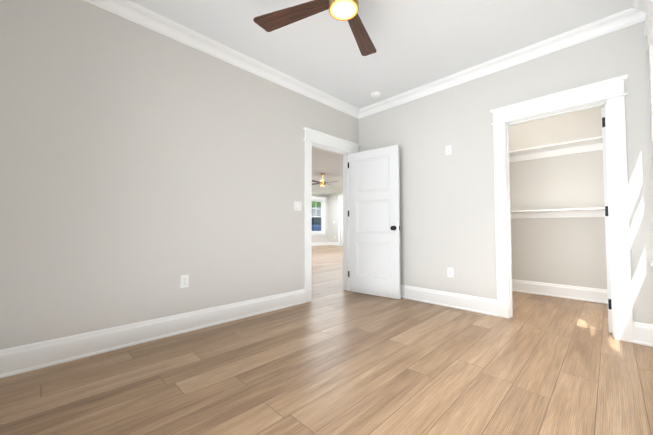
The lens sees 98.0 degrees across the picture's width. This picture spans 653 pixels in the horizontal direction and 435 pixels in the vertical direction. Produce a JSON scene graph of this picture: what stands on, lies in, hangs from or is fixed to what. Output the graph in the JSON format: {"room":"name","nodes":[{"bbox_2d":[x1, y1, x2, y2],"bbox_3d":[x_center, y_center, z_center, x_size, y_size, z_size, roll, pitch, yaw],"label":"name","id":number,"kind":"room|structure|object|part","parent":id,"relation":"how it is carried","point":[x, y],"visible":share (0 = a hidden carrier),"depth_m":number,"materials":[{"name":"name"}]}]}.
{"room":"empty bedroom","nodes":[
{"label":"empty bedroom","id":0,"kind":"room"},
{"bbox_2d":[0,0,358,349],"bbox_3d":[1.650,-0.231,5.635,0.120,2.740,11.850,-2,-3,45],"label":"wall","id":1,"kind":"structure","parent":0,"point":[142,169],"depth_m":2.32,"materials":[{"name":"beige paint"}]},
{"bbox_2d":[0,289,305,377],"bbox_3d":[-0.935,0.960,2.902,0.026,0.170,4.090,-2,-3,45],"label":"baseboard","id":2,"kind":"structure","parent":1,"relation":"attached to","point":[25,358],"depth_m":2.26,"materials":[{"name":"white wood"}]},
{"bbox_2d":[180,274,188,287],"bbox_3d":[-1.287,0.579,2.574,0.009,0.115,0.070,-2,-3,45],"label":"outlet","id":3,"kind":"object","parent":1,"relation":"attached to","point":[184,281],"visible":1,"depth_m":2.57,"materials":[{"name":"white plastic"}]},
{"bbox_2d":[83,0,358,118],"bbox_3d":[-0.909,-1.644,2.966,0.100,0.100,4.090,-2,-3,45],"label":"crown molding","id":4,"kind":"structure","parent":1,"relation":"attached to","point":[144,17],"depth_m":2.77,"materials":[{"name":"white wood"}]},
{"bbox_2d":[294,201,301,210],"bbox_3d":[-0.352,-0.143,3.531,0.016,0.115,0.116,-2,-3,45],"label":"light switch","id":5,"kind":"object","parent":1,"relation":"attached to","point":[297,205],"visible":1,"depth_m":3.53,"materials":[{"name":"white plastic"}]},
{"bbox_2d":[303,127,359,301],"bbox_3d":[0.057,-0.026,4.033,0.204,2.221,1.121,-2,-3,45],"label":"door frame","id":6,"kind":"structure","parent":1,"relation":"attached to","point":[324,139],"depth_m":3.81,"materials":[{"name":"white wood"}]},
{"bbox_2d":[348,145,400,298],"bbox_3d":[0.656,0.060,4.011,0.827,2.030,0.187,-2,-3,45],"label":"bedroom door","id":7,"kind":"structure","parent":1,"relation":"in","point":[374,221],"depth_m":3.94,"materials":[{"name":"white painted wood"},{"name":"matte black metal"}]},
{"bbox_3d":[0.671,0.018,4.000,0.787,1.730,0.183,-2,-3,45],"label":"knob","id":8,"kind":"part","parent":7,"relation":"part of","materials":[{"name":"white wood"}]},
{"bbox_2d":[312,194,327,242],"bbox_3d":[-3.773,-0.024,11.579,0.200,2.740,10.700,-2,-3,45],"label":"wall","id":9,"kind":"structure","parent":0,"point":[319,238],"depth_m":15.14,"materials":[{"name":"beige paint"}]},
{"bbox_2d":[312,199,323,232],"bbox_3d":[-0.518,-0.057,14.805,0.150,1.710,0.900,-2,-3,45],"label":"room window","id":10,"kind":"structure","parent":9,"relation":"in","point":[322,214],"depth_m":15.04,"materials":[{"name":"white"}]},
{"bbox_2d":[312,196,325,234],"bbox_3d":[-0.470,-0.083,14.757,0.117,2.003,1.168,-2,-3,45],"label":"window frame","id":11,"kind":"structure","parent":9,"relation":"attached to","point":[317,198],"depth_m":14.95,"materials":[{"name":"white wood"}]},
{"bbox_2d":[312,242,327,245],"bbox_3d":[-3.693,1.257,11.455,0.026,0.170,10.700,-2,-3,45],"label":"baseboard","id":12,"kind":"structure","parent":9,"relation":"attached to","point":[319,243],"depth_m":14.77,"materials":[{"name":"white wood"}]},
{"bbox_2d":[312,192,327,195],"bbox_3d":[-3.667,-1.347,11.519,0.100,0.100,10.700,-2,-3,45],"label":"crown molding","id":13,"kind":"structure","parent":9,"relation":"attached to","point":[316,193],"depth_m":14.86,"materials":[{"name":"white wood"}]},
{"bbox_2d":[0,245,652,434],"bbox_3d":[-0.087,1.249,7.320,11.370,0.100,11.850,-2,-3,45],"label":"floor","id":14,"kind":"structure","parent":0,"point":[332,357],"depth_m":1.79,"materials":[{"name":"brown wood"}]},
{"bbox_2d":[328,194,342,245],"bbox_3d":[2.866,0.013,12.649,8.080,2.740,0.200,-2,-3,45],"label":"wall","id":15,"kind":"structure","parent":0,"point":[332,214],"depth_m":15.00,"materials":[{"name":"beige paint"}]},
{"bbox_2d":[328,242,337,245],"bbox_3d":[2.857,1.292,12.454,7.880,0.170,0.026,-2,-3,45],"label":"baseboard","id":16,"kind":"structure","parent":15,"relation":"attached to","point":[333,243],"depth_m":14.94,"materials":[{"name":"white wood"}]},
{"bbox_2d":[328,192,342,195],"bbox_3d":[2.831,-1.312,12.519,7.880,0.100,0.100,-2,-3,45],"label":"crown molding","id":17,"kind":"structure","parent":15,"relation":"attached to","point":[339,193],"depth_m":14.88,"materials":[{"name":"white wood"}]},
{"bbox_2d":[338,195,342,245],"bbox_3d":[1.366,0.134,13.974,2.188,2.591,0.042,-2,-3,45],"label":"door frame","id":18,"kind":"structure","parent":15,"relation":"attached to","point":[340,197],"depth_m":14.69,"materials":[{"name":"white wood"}]},
{"bbox_2d":[341,199,342,245],"bbox_3d":[1.444,0.222,14.050,1.920,2.420,0.100,-2,-3,45],"label":"door","id":19,"kind":"structure","parent":15,"relation":"in","point":[341,222],"depth_m":14.64,"materials":[{"name":"white wood"}]},
{"bbox_2d":[130,0,632,193],"bbox_3d":[-0.087,-1.599,7.419,11.370,0.120,11.850,-2,-3,45],"label":"ceiling","id":20,"kind":"structure","parent":0,"point":[417,43],"depth_m":2.66,"materials":[{"name":"white paint"}]},
{"bbox_2d":[253,0,376,55],"bbox_3d":[0.117,-1.570,1.938,1.060,0.320,1.058,1,-2,-23],"label":"fan","id":21,"kind":"object","parent":20,"relation":"hanging from","point":[343,10],"visible":1,"depth_m":2.09,"materials":[{"name":"brown wood"}]},
{"bbox_3d":[-0.239,-1.498,2.089,0.644,0.014,0.148,-1,-11,23],"label":"blade","id":22,"kind":"part","parent":21,"relation":"part of","materials":[{"name":"brown wood"}]},
{"bbox_3d":[0.271,-1.491,2.292,0.148,0.014,0.644,9,2,23],"label":"blade","id":23,"kind":"part","parent":21,"relation":"part of","materials":[{"name":"brown wood"}]},
{"bbox_2d":[320,173,325,185],"bbox_3d":[-0.131,-1.263,9.466,0.200,0.410,0.200,-2,-3,45],"label":"ceiling fan","id":24,"kind":"object","parent":20,"relation":"hanging from","point":[322,180],"visible":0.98,"depth_m":9.39,"materials":[{"name":"gold metal"}]},
{"bbox_2d":[371,92,380,97],"bbox_3d":[0.668,-1.643,3.830,0.136,0.041,0.136,-2,-3,45],"label":"smoke detector","id":25,"kind":"object","parent":20,"relation":"attached to","point":[375,94],"visible":1,"depth_m":3.79,"materials":[{"name":"white plastic"}]},
{"bbox_2d":[359,21,652,323],"bbox_3d":[1.612,-0.309,3.377,3.020,2.740,0.120,-2,-3,45],"label":"wall","id":26,"kind":"structure","parent":0,"point":[447,210],"depth_m":3.21,"materials":[{"name":"beige paint"}]},
{"bbox_2d":[446,145,451,154],"bbox_3d":[1.478,-0.817,3.438,0.070,0.115,0.009,-2,-3,45],"label":"electrical outlet","id":27,"kind":"object","parent":26,"relation":"attached to","point":[448,149],"visible":1,"depth_m":3.43,"materials":[{"name":"white plastic"}]},
{"bbox_2d":[447,267,453,277],"bbox_3d":[1.478,0.657,3.386,0.070,0.115,0.009,-2,-3,45],"label":"electrical outlet","id":28,"kind":"object","parent":26,"relation":"attached to","point":[450,272],"visible":1,"depth_m":3.38,"materials":[{"name":"white plastic"}]},
{"bbox_2d":[359,7,645,118],"bbox_3d":[1.534,-1.631,3.345,3.020,0.100,0.100,-2,-3,45],"label":"crown molding","id":29,"kind":"structure","parent":26,"relation":"attached to","point":[610,23],"depth_m":2.90,"materials":[{"name":"white wood"}]},
{"bbox_2d":[400,284,652,346],"bbox_3d":[1.560,0.974,3.281,3.020,0.170,0.026,-2,-3,45],"label":"baseboard","id":30,"kind":"structure","parent":26,"relation":"attached to","point":[642,333],"depth_m":3.24,"materials":[{"name":"white wood"}]},
{"bbox_2d":[490,74,633,342],"bbox_3d":[2.219,0.005,2.760,0.805,2.070,0.120,-2,-3,45],"label":"door frame","id":31,"kind":"structure","parent":26,"relation":"in","point":[566,111],"depth_m":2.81,"materials":[{"name":"white wood"}]},
{"bbox_2d":[601,107,612,332],"bbox_3d":[2.835,0.016,2.745,0.197,2.030,0.805,-2,-3,45],"label":"closet door","id":32,"kind":"structure","parent":26,"relation":"in","point":[606,220],"depth_m":2.56,"materials":[{"name":"white painted wood"},{"name":"matte black metal"}]},
{"bbox_2d":[509,105,606,289],"bbox_3d":[3.058,-0.284,4.095,1.990,2.740,0.120,-2,-3,45],"label":"wall","id":33,"kind":"structure","parent":0,"point":[570,251],"depth_m":3.88,"materials":[{"name":"beige paint"}]},
{"bbox_2d":[509,136,602,162],"bbox_3d":[2.950,-0.898,3.924,1.870,0.104,0.305,-2,-3,45],"label":"closet shelf","id":34,"kind":"object","parent":33,"relation":"attached to","point":[574,147],"visible":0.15,"depth_m":3.83,"materials":[{"name":"white wood"}]},
{"bbox_2d":[511,207,604,218],"bbox_3d":[2.950,-0.049,3.894,1.870,0.104,0.305,-2,-3,45],"label":"closet shelf","id":35,"kind":"object","parent":33,"relation":"attached to","point":[572,212],"visible":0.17,"depth_m":3.82,"materials":[{"name":"white wood"}]},
{"bbox_2d":[512,279,607,303],"bbox_3d":[3.048,0.997,3.957,1.870,0.170,0.026,-2,-3,45],"label":"baseboard","id":36,"kind":"structure","parent":33,"relation":"attached to","point":[574,292],"depth_m":3.83,"materials":[{"name":"white wood"}]},
{"bbox_3d":[1.775,-0.381,1.300,0.150,2.740,5.890,-2,-3,45],"label":"wall","id":37,"kind":"structure","parent":0,"visible":0},
{"bbox_2d":[633,0,648,12],"bbox_3d":[1.157,-1.716,0.903,0.100,0.100,4.090,-2,-3,45],"label":"crown molding","id":38,"kind":"structure","parent":37,"relation":"attached to","point":[640,5],"depth_m":2.26,"materials":[{"name":"white wood"}]},
{"bbox_2d":[643,0,652,266],"bbox_3d":[2.173,-0.533,1.800,0.117,2.003,1.320,-2,-3,45],"label":"window frame","id":39,"kind":"structure","parent":37,"relation":"attached to","point":[648,29],"depth_m":2.22,"materials":[{"name":"white wood"}]},
{"label":"outside","id":40,"kind":"structure","parent":0,"visible":0},
{"bbox_2d":[312,201,320,206],"bbox_3d":[10.348,-9.022,57.039,90.000,24.120,0.100,-2,-3,45],"label":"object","id":41,"kind":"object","parent":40,"point":[315,204],"depth_m":69.69,"materials":[{"name":"green plant"}]},
{"bbox_3d":[2.911,1.364,6.758,80.000,0.130,75.000,-2,-3,45],"label":"lawn","id":42,"kind":"structure","parent":40,"visible":0},
{"bbox_2d":[312,207,320,230],"bbox_3d":[4.382,0.273,37.999,21.200,4.220,8.000,-2,-3,45],"label":"house","id":43,"kind":"structure","parent":42,"relation":"on","point":[316,222],"depth_m":39.19,"materials":[{"name":"blue"}]}
]}

